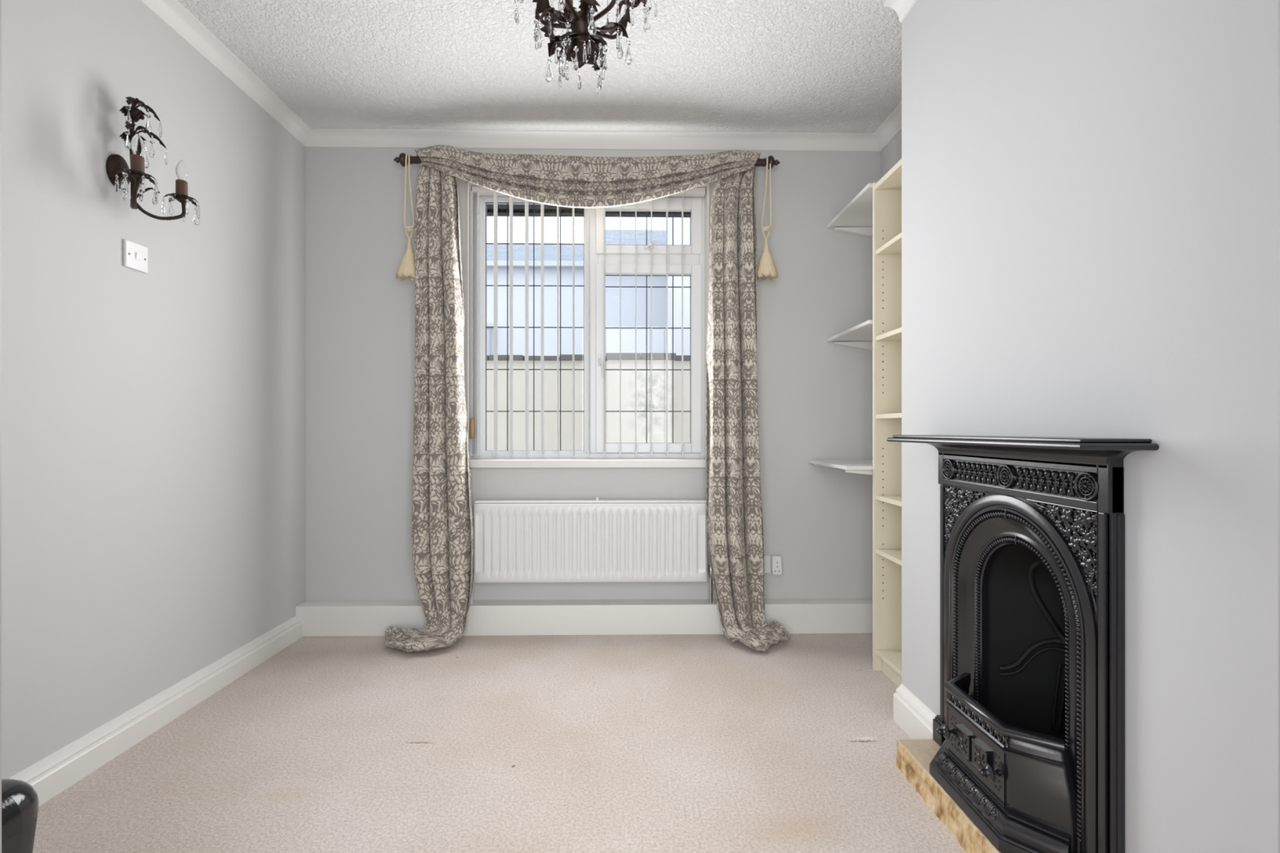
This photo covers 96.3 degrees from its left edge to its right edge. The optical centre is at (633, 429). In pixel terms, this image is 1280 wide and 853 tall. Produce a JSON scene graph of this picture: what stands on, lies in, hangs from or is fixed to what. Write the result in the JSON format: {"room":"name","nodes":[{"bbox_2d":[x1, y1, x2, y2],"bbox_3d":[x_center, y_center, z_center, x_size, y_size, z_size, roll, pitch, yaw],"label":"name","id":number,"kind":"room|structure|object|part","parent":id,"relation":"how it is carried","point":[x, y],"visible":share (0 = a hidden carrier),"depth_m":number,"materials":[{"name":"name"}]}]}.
{"room":"living room","nodes":[
{"label":"living room","id":0,"kind":"room"},
{"bbox_2d":[1,0,306,778],"bbox_3d":[-1.671,-0.231,1.611,0.120,2.462,2.715,0,0,-1],"label":"wall","id":1,"kind":"structure","parent":0,"point":[153,423],"depth_m":1.85,"materials":[{"name":"grey paint"}]},
{"bbox_2d":[123,239,147,273],"bbox_3d":[-1.607,-0.558,1.854,0.014,0.086,0.086,0,0,-1],"label":"light switch","id":2,"kind":"object","parent":1,"relation":"attached to","point":[135,255],"visible":1,"depth_m":1.85,"materials":[{"name":"white plastic"}]},
{"bbox_2d":[106,96,199,225],"bbox_3d":[-1.522,-0.854,1.791,0.184,0.364,0.273,0,0,-1],"label":"wall sconce","id":3,"kind":"object","parent":1,"relation":"attached to","point":[117,170],"visible":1,"depth_m":1.78,"materials":[{"name":"brown metal"}]},
{"bbox_3d":[-1.577,-0.863,1.789,0.056,0.348,0.018,0,0,-1],"label":"stem","id":4,"kind":"part","parent":3,"relation":"part of","materials":[{"name":"brown metal"}]},
{"bbox_3d":[-1.517,-0.720,1.746,0.021,0.096,0.136,0,0,-44],"label":"arm","id":5,"kind":"part","parent":3,"relation":"part of","materials":[{"name":"brown metal"}]},
{"bbox_2d":[116,154,155,185],"bbox_3d":[-1.478,-0.778,1.706,0.092,0.070,0.091,0,0,-1],"label":"candle","id":6,"kind":"object","parent":3,"relation":"on","point":[137,162],"depth_m":1.70,"materials":[{"name":"brown metal"}]},
{"bbox_3d":[-1.477,-0.846,1.707,0.033,0.070,0.033,0,0,-1],"label":"bulb","id":7,"kind":"part","parent":3,"relation":"part of","materials":[{"name":"clear glass"}]},
{"bbox_3d":[-1.519,-0.720,1.837,0.021,0.096,0.136,0,0,42],"label":"arm","id":8,"kind":"part","parent":3,"relation":"part of","materials":[{"name":"brown metal"}]},
{"bbox_2d":[163,178,198,206],"bbox_3d":[-1.480,-0.778,1.875,0.092,0.070,0.091,0,0,-1],"label":"candle","id":9,"kind":"object","parent":3,"relation":"on","point":[181,196],"depth_m":1.87,"materials":[{"name":"brown metal"}]},
{"bbox_3d":[-1.480,-0.846,1.877,0.033,0.070,0.033,0,0,-1],"label":"bulb","id":10,"kind":"part","parent":3,"relation":"part of","materials":[{"name":"clear glass"}]},
{"bbox_2d":[8,616,302,806],"bbox_3d":[-1.593,0.950,1.568,0.034,0.101,2.385,0,0,-1],"label":"baseboard","id":11,"kind":"structure","parent":1,"relation":"attached to","point":[50,776],"depth_m":1.87,"materials":[{"name":"white paint"}]},
{"bbox_2d":[32,633,965,852],"bbox_3d":[-0.085,1.050,0.646,3.350,0.100,4.495,0,0,-1],"label":"floor","id":12,"kind":"structure","parent":0,"point":[683,743],"depth_m":1.74,"materials":[{"name":"beige carpet"}]},
{"bbox_2d":[1,778,38,852],"bbox_3d":[-1.357,0.838,0.981,0.424,0.324,0.329,0,0,-1],"label":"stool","id":13,"kind":"object","parent":12,"relation":"on","point":[20,800],"visible":0.97,"depth_m":1.08,"materials":[{"name":"black leather"}]},
{"bbox_2d":[872,158,902,686],"bbox_3d":[1.126,-0.011,2.188,0.257,2.022,0.404,0,0,-1],"label":"bookcase","id":14,"kind":"object","parent":12,"relation":"on","point":[887,191],"visible":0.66,"depth_m":2.37,"materials":[{"name":"beige laminate"}]},
{"bbox_2d":[826,320,872,351],"bbox_3d":[1.114,-0.421,2.643,0.275,0.071,0.498,0,0,-1],"label":"corner shelf","id":15,"kind":"object","parent":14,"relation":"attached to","point":[860,335],"visible":0.36,"depth_m":2.77,"materials":[{"name":"white wood"}]},
{"bbox_3d":[1.125,-1.001,2.188,0.250,0.022,0.368,0,0,-1],"label":"panel","id":16,"kind":"part","parent":14,"relation":"part of","materials":[{"name":"beige laminate"}]},
{"bbox_3d":[1.127,0.920,2.188,0.246,0.018,0.368,0,0,-1],"label":"shelf","id":17,"kind":"part","parent":14,"relation":"part of","materials":[{"name":"beige laminate"}]},
{"bbox_3d":[1.127,0.504,2.188,0.246,0.018,0.368,0,0,-1],"label":"shelf","id":18,"kind":"part","parent":14,"relation":"part of","materials":[{"name":"beige laminate"}]},
{"bbox_3d":[1.127,0.282,2.188,0.246,0.018,0.368,0,0,-1],"label":"shelf","id":19,"kind":"part","parent":14,"relation":"part of","materials":[{"name":"beige laminate"}]},
{"bbox_3d":[1.127,-0.052,2.188,0.246,0.018,0.368,0,0,-1],"label":"shelf","id":20,"kind":"part","parent":14,"relation":"part of","materials":[{"name":"beige laminate"}]},
{"bbox_3d":[1.127,-0.374,2.188,0.246,0.018,0.368,0,0,-1],"label":"shelf","id":21,"kind":"part","parent":14,"relation":"part of","materials":[{"name":"beige laminate"}]},
{"bbox_3d":[1.127,-0.730,2.188,0.246,0.018,0.368,0,0,-1],"label":"shelf","id":22,"kind":"part","parent":14,"relation":"part of","materials":[{"name":"beige laminate"}]},
{"bbox_2d":[896,739,1000,852],"bbox_3d":[0.858,0.961,1.375,0.151,0.079,0.665,0,0,-1],"label":"hearth slab","id":23,"kind":"object","parent":12,"relation":"on","point":[914,757],"visible":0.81,"depth_m":1.51,"materials":[{"name":"stone"}]},
{"bbox_2d":[886,435,1159,852],"bbox_3d":[0.952,0.470,1.402,0.339,0.904,0.756,0,0,-1],"label":"fireplace","id":24,"kind":"object","parent":23,"relation":"on","point":[1028,731],"visible":1,"depth_m":1.30,"materials":[{"name":"black metal"}]},
{"bbox_3d":[0.805,0.781,1.481,0.044,0.036,0.033,0,0,23],"label":"knob","id":25,"kind":"part","parent":24,"relation":"part of","materials":[{"name":"black metal"}]},
{"bbox_3d":[0.822,0.780,1.427,0.014,0.064,0.056,0,0,-1],"label":"relief panel","id":26,"kind":"part","parent":24,"relation":"part of","materials":[{"name":"black metal"}]},
{"bbox_3d":[0.831,0.784,1.393,0.008,0.136,0.220,0,0,-1],"label":"fret plate","id":27,"kind":"part","parent":24,"relation":"part of","materials":[{"name":"black metal"}]},
{"bbox_3d":[0.823,0.780,1.359,0.014,0.064,0.056,0,0,-1],"label":"relief panel","id":28,"kind":"part","parent":24,"relation":"part of","materials":[{"name":"black metal"}]},
{"bbox_3d":[0.808,0.781,1.305,0.044,0.036,0.033,0,0,23],"label":"knob","id":29,"kind":"part","parent":24,"relation":"part of","materials":[{"name":"black metal"}]},
{"bbox_3d":[0.869,0.676,1.394,0.103,0.022,0.365,0,0,-1],"label":"rail","id":30,"kind":"part","parent":24,"relation":"part of","materials":[{"name":"black metal"}]},
{"bbox_3d":[0.869,0.714,1.394,0.097,0.012,0.360,0,0,-1],"label":"rail","id":31,"kind":"part","parent":24,"relation":"part of","materials":[{"name":"black metal"}]},
{"bbox_3d":[0.928,0.541,1.395,0.054,0.761,0.536,0,0,-1],"label":"arch moulding","id":32,"kind":"part","parent":24,"relation":"part of","materials":[{"name":"black metal"}]},
{"bbox_2d":[886,435,1159,450],"bbox_3d":[0.861,0.028,1.401,0.144,0.021,0.756,0,0,-1],"label":"mantel shelf","id":33,"kind":"object","parent":24,"relation":"attached to","point":[956,442],"depth_m":1.19,"materials":[{"name":"black metal"}]},
{"bbox_3d":[0.918,0.456,1.395,0.030,0.808,0.598,0,0,-1],"label":"frame","id":34,"kind":"part","parent":24,"relation":"part of","materials":[{"name":"black metal"}]},
{"bbox_3d":[1.050,0.595,1.505,0.156,0.106,0.025,0,0,28],"label":"firebox moulding","id":35,"kind":"part","parent":24,"relation":"part of","materials":[{"name":"metal"}]},
{"bbox_3d":[0.898,0.056,1.394,0.069,0.038,0.670,0,0,-1],"label":"cove moulding","id":36,"kind":"part","parent":24,"relation":"part of","materials":[{"name":"black metal"}]},
{"bbox_3d":[1.050,0.613,1.505,0.154,0.096,0.019,0,0,28],"label":"firebox moulding","id":37,"kind":"part","parent":24,"relation":"part of","materials":[{"name":"metal"}]},
{"bbox_3d":[0.921,0.487,1.395,0.022,0.870,0.598,0,0,-1],"label":"plate","id":38,"kind":"part","parent":24,"relation":"part of","materials":[{"name":"black metal"}]},
{"bbox_3d":[1.008,0.428,1.398,0.094,0.259,0.269,0,0,38],"label":"firebox moulding","id":39,"kind":"part","parent":24,"relation":"part of","materials":[{"name":"metal"}]},
{"bbox_3d":[1.096,0.693,1.486,0.023,0.176,0.008,0,0,22],"label":"firebox moulding","id":40,"kind":"part","parent":24,"relation":"part of","materials":[{"name":"metal"}]},
{"bbox_3d":[1.107,0.700,1.481,0.021,0.176,0.014,0,0,-1],"label":"firebox moulding","id":41,"kind":"part","parent":24,"relation":"part of","materials":[{"name":"metal"}]},
{"bbox_3d":[1.113,0.699,1.470,0.009,0.172,0.027,0,0,-1],"label":"firebox moulding","id":42,"kind":"part","parent":24,"relation":"part of","materials":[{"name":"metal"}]},
{"bbox_2d":[177,0,902,133],"bbox_3d":[-0.101,-1.522,1.636,3.350,0.120,2.715,0,0,-1],"label":"ceiling","id":43,"kind":"structure","parent":0,"point":[806,66],"depth_m":2.30,"materials":[{"name":"white paint"}]},
{"bbox_2d":[514,0,657,93],"bbox_3d":[-0.164,-1.212,1.599,0.481,0.500,0.489,0,0,-1],"label":"chandelier","id":44,"kind":"object","parent":43,"relation":"hanging from","point":[578,43],"visible":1,"depth_m":1.59,"materials":[{"name":"brown metal"}]},
{"bbox_3d":[-0.260,-1.203,1.600,0.177,0.173,0.012,0,0,1],"label":"arm","id":45,"kind":"part","parent":44,"relation":"part of","materials":[{"name":"brown metal"}]},
{"bbox_2d":[560,0,576,23],"bbox_3d":[-0.202,-1.317,1.789,0.095,0.074,0.082,0,0,-1],"label":"candle","id":46,"kind":"object","parent":44,"relation":"on","point":[566,14],"depth_m":1.78,"materials":[{"name":"brown metal"}]},
{"bbox_3d":[-0.178,-1.203,1.709,0.012,0.173,0.177,0,0,-17],"label":"arm","id":47,"kind":"part","parent":44,"relation":"part of","materials":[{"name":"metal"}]},
{"bbox_3d":[-0.182,-1.203,1.488,0.012,0.173,0.177,0,0,19],"label":"arm","id":48,"kind":"part","parent":44,"relation":"part of","materials":[{"name":"brown metal"}]},
{"bbox_3d":[-0.144,-1.070,1.598,0.131,0.055,0.131,0,0,-12],"label":"crown","id":49,"kind":"part","parent":44,"relation":"part of","materials":[{"name":"brown metal"}]},
{"bbox_3d":[-0.051,-1.203,1.528,0.177,0.173,0.012,0,0,37],"label":"arm","id":50,"kind":"part","parent":44,"relation":"part of","materials":[{"name":"brown metal"}]},
{"bbox_3d":[-0.049,-1.203,1.665,0.177,0.173,0.012,0,0,-35],"label":"arm","id":51,"kind":"part","parent":44,"relation":"part of","materials":[{"name":"brown metal"}]},
{"bbox_2d":[306,146,880,600],"bbox_3d":[-0.143,-0.231,3.013,2.979,2.462,0.280,0,0,-1],"label":"wall","id":52,"kind":"structure","parent":0,"point":[815,394],"depth_m":2.87,"materials":[{"name":"grey paint"}]},
{"bbox_2d":[139,0,902,151],"bbox_3d":[-0.171,-1.432,1.635,2.879,0.060,2.475,0,0,-1],"label":"trim","id":53,"kind":"structure","parent":52,"relation":"attached to","point":[173,13],"depth_m":2.83,"materials":[{"name":"white paint"}]},
{"bbox_2d":[295,598,872,636],"bbox_3d":[-0.190,0.927,2.826,2.879,0.146,0.092,0,0,-1],"label":"baseboard","id":54,"kind":"structure","parent":52,"relation":"attached to","point":[824,615],"depth_m":2.78,"materials":[{"name":"white paint"}]},
{"bbox_2d":[393,152,779,169],"bbox_3d":[-0.221,-1.285,2.801,1.858,0.075,0.141,0,0,-1],"label":"pole","id":55,"kind":"object","parent":52,"relation":"attached to","point":[413,159],"visible":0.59,"depth_m":2.75,"materials":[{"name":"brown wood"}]},
{"bbox_2d":[395,153,414,280],"bbox_3d":[-1.077,-1.014,2.729,0.105,0.602,0.086,0,0,-1],"label":"tieback","id":56,"kind":"object","parent":55,"relation":"hanging from","point":[406,269],"visible":0.94,"depth_m":2.72,"materials":[{"name":"beige fabric"}]},
{"bbox_3d":[-1.082,-1.130,2.746,0.023,0.370,0.052,0,0,-1],"label":"cord","id":57,"kind":"part","parent":56,"relation":"part of","materials":[{"name":"beige fabric"}]},
{"bbox_3d":[-1.066,-1.130,2.743,0.028,0.370,0.055,0,0,-33],"label":"cord","id":58,"kind":"part","parent":56,"relation":"part of","materials":[{"name":"beige fabric"}]},
{"bbox_2d":[382,162,473,653],"bbox_3d":[-0.946,-0.157,2.644,0.406,2.294,0.279,0,0,-19],"label":"curtain","id":59,"kind":"object","parent":55,"relation":"hanging from","point":[442,519],"visible":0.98,"depth_m":2.68,"materials":[{"name":"beige fabric"}]},
{"bbox_3d":[-0.221,-1.291,2.762,1.716,0.034,0.034,0,0,-1],"label":"rod","id":60,"kind":"part","parent":55,"relation":"part of","materials":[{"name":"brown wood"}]},
{"bbox_2d":[414,144,760,208],"bbox_3d":[-0.217,-1.200,2.726,1.665,0.326,0.133,0,0,-1],"label":"swag","id":61,"kind":"object","parent":55,"relation":"hanging from","point":[560,180],"visible":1,"depth_m":2.71,"materials":[{"name":"beige fabric"}]},
{"bbox_2d":[706,165,791,649],"bbox_3d":[0.527,-0.143,2.716,0.271,2.267,0.354,0,0,-43],"label":"curtain","id":62,"kind":"object","parent":55,"relation":"hanging from","point":[734,512],"visible":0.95,"depth_m":2.71,"materials":[{"name":"beige fabric"}]},
{"bbox_2d":[756,156,777,280],"bbox_3d":[0.640,-1.019,2.756,0.104,0.592,0.086,0,0,-1],"label":"tieback","id":63,"kind":"object","parent":55,"relation":"hanging from","point":[766,268],"visible":0.96,"depth_m":2.75,"materials":[{"name":"beige fabric"}]},
{"bbox_3d":[0.638,-1.135,2.769,0.030,0.361,0.057,0,0,35],"label":"cord","id":64,"kind":"part","parent":63,"relation":"part of","materials":[{"name":"beige fabric"}]},
{"bbox_3d":[0.651,-1.135,2.774,0.024,0.361,0.052,0,0,-1],"label":"cord","id":65,"kind":"part","parent":63,"relation":"part of","materials":[{"name":"beige fabric"}]},
{"bbox_2d":[466,181,709,467],"bbox_3d":[-0.226,-0.524,2.939,1.211,1.431,0.205,0,0,-1],"label":"window","id":66,"kind":"structure","parent":52,"relation":"in","point":[695,255],"depth_m":2.97,"materials":[{"name":"white plastic"}]},
{"bbox_2d":[469,186,705,456],"bbox_3d":[-0.235,-0.546,2.912,1.202,1.362,0.105,0,0,-1],"label":"vertical blind","id":67,"kind":"object","parent":66,"relation":"attached to","point":[476,190],"visible":0.92,"depth_m":2.90,"materials":[{"name":"white fabric"}]},
{"bbox_3d":[-0.806,-0.625,2.865,0.002,1.144,0.002,0,0,-1],"label":"pull cord","id":68,"kind":"part","parent":67,"relation":"part of","materials":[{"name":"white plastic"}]},
{"bbox_3d":[-0.299,0.125,2.878,1.067,0.014,0.002,0,0,-1],"label":"bead chain","id":69,"kind":"part","parent":67,"relation":"part of","materials":[{"name":"white plastic"}]},
{"bbox_3d":[-0.233,0.172,2.904,1.190,0.040,0.135,0,0,-1],"label":"sill","id":70,"kind":"part","parent":66,"relation":"part of","materials":[{"name":"white paint"}]},
{"bbox_3d":[-0.167,-0.328,2.939,0.034,0.120,0.040,0,0,-1],"label":"handle","id":71,"kind":"part","parent":66,"relation":"part of","materials":[{"name":"white plastic"}]},
{"bbox_3d":[0.078,-1.055,2.985,0.550,0.294,0.044,0,0,-1],"label":"vent sash","id":72,"kind":"part","parent":66,"relation":"part of","materials":[{"name":"white plastic"}]},
{"bbox_3d":[0.078,-0.365,2.985,0.550,0.978,0.044,0,0,-1],"label":"casement sash","id":73,"kind":"part","parent":66,"relation":"part of","materials":[{"name":"white plastic"}]},
{"bbox_3d":[0.091,-0.951,2.943,0.077,0.038,0.035,0,0,-1],"label":"handle","id":74,"kind":"part","parent":66,"relation":"part of","materials":[{"name":"white plastic"}]},
{"bbox_2d":[486,204,689,217],"bbox_3d":[-0.052,-1.357,3.318,6.000,0.140,0.324,0,0,-1],"label":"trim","id":75,"kind":"structure","parent":52,"relation":"attached to","point":[518,210],"depth_m":3.41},
{"bbox_2d":[470,497,712,604],"bbox_3d":[-0.207,0.593,2.823,1.200,0.519,0.101,0,0,-1],"label":"radiator","id":76,"kind":"object","parent":52,"relation":"attached to","point":[542,540],"visible":0.97,"depth_m":2.77,"materials":[{"name":"white metal"}]},
{"bbox_3d":[-0.209,0.551,2.833,1.116,0.374,0.011,0,0,-1],"label":"panel","id":77,"kind":"part","parent":76,"relation":"part of","materials":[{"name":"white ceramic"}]},
{"bbox_2d":[474,499,706,503],"bbox_3d":[-0.208,0.354,2.809,1.126,0.009,0.062,0,0,-1],"label":"grille","id":78,"kind":"object","parent":76,"relation":"attached to","point":[542,501],"depth_m":2.79,"materials":[{"name":"white metal"}]},
{"bbox_3d":[0.354,0.546,2.817,0.002,0.372,0.060,0,0,-1],"label":"panel","id":79,"kind":"part","parent":76,"relation":"part of","materials":[{"name":"white metal"}]},
{"bbox_2d":[764,555,782,573],"bbox_3d":[0.671,0.679,2.879,0.146,0.086,0.013,0,0,-1],"label":"wall socket","id":80,"kind":"object","parent":52,"relation":"attached to","point":[766,558],"visible":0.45,"depth_m":2.88,"materials":[{"name":"white plastic"}]},
{"bbox_2d":[770,555,782,574],"bbox_3d":[0.710,0.675,2.855,0.051,0.092,0.044,0,0,-1],"label":"plug adaptor","id":81,"kind":"object","parent":80,"relation":"attached to","point":[775,560],"visible":1,"depth_m":2.83,"materials":[{"name":"white plastic"}]},
{"bbox_2d":[880,128,902,177],"bbox_3d":[1.316,-0.231,2.439,0.120,2.462,0.913,0,0,-1],"label":"wall","id":82,"kind":"structure","parent":0,"point":[891,153],"depth_m":2.78,"materials":[{"name":"grey paint"}]},
{"bbox_2d":[808,459,872,475],"bbox_3d":[1.067,0.190,2.642,0.369,0.070,0.498,0,0,-1],"label":"corner shelf","id":83,"kind":"object","parent":82,"relation":"attached to","point":[855,466],"visible":0.55,"depth_m":2.55,"materials":[{"name":"white wood"}]},
{"bbox_2d":[826,182,873,237],"bbox_3d":[1.114,-0.992,2.643,0.275,0.071,0.498,0,0,-1],"label":"corner shelf","id":84,"kind":"object","parent":82,"relation":"attached to","point":[855,218],"visible":0.3,"depth_m":2.74,"materials":[{"name":"white wood"}]},
{"bbox_2d":[902,0,1278,852],"bbox_3d":[1.106,-0.231,1.198,0.340,2.462,1.562,0,0,-1],"label":"wall","id":85,"kind":"structure","parent":0,"point":[1090,188],"depth_m":1.06,"materials":[{"name":"paint"}]},
{"bbox_2d":[884,0,916,22],"bbox_3d":[0.905,-1.432,1.195,0.062,0.060,1.562,0,0,-1],"label":"trim","id":86,"kind":"structure","parent":85,"relation":"attached to","point":[902,7],"depth_m":1.95,"materials":[{"name":"white paint"}]},
{"bbox_2d":[893,684,936,739],"bbox_3d":[0.911,0.939,1.841,0.030,0.123,0.266,0,0,-1],"label":"baseboard","id":87,"kind":"structure","parent":85,"relation":"attached to","point":[910,713],"depth_m":1.86,"materials":[{"name":"white paint"}]},
{"bbox_3d":[-0.150,-0.231,0.338,2.880,2.462,0.120,0,0,-1],"label":"wall","id":88,"kind":"structure","parent":0,"visible":0},
{"bbox_2d":[0,0,1279,852],"bbox_3d":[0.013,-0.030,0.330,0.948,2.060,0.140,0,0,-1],"label":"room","id":89,"kind":"structure","parent":88,"relation":"attached to","point":[0,0],"depth_m":0.40,"materials":[{"name":"grey paint"}]},
{"label":"outside","id":90,"kind":"structure","parent":0,"visible":0},
{"bbox_3d":[-0.150,1.425,9.576,18.000,0.150,12.845,0,0,-1],"label":"ground","id":91,"kind":"structure","parent":90,"visible":0},
{"bbox_2d":[486,229,666,355],"bbox_3d":[-1.665,-1.093,10.495,15.000,4.907,5.360,0,0,-1],"label":"house","id":92,"kind":"structure","parent":91,"relation":"on","point":[612,236],"depth_m":7.99,"materials":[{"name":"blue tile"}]},
{"bbox_2d":[486,322,493,355],"bbox_3d":[-2.019,-0.228,7.909,0.200,2.456,0.119,0,0,-1],"label":"drainpipe","id":93,"kind":"object","parent":92,"relation":"attached to","point":[488,324],"visible":0.22,"depth_m":7.86,"materials":[{"name":"white plastic"}]},
{"bbox_2d":[486,352,689,450],"bbox_3d":[-0.038,0.378,4.670,10.070,1.965,0.260,0,0,-1],"label":"wall","id":94,"kind":"structure","parent":91,"relation":"on","point":[612,359],"depth_m":4.58,"materials":[{"name":"concrete"}]},
{"bbox_2d":[667,217,689,355],"bbox_3d":[1.933,-1.420,6.881,3.000,5.560,1.300,0,0,-1],"label":"extension","id":95,"kind":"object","parent":91,"relation":"on","point":[677,220],"visible":0.07,"depth_m":6.21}
]}

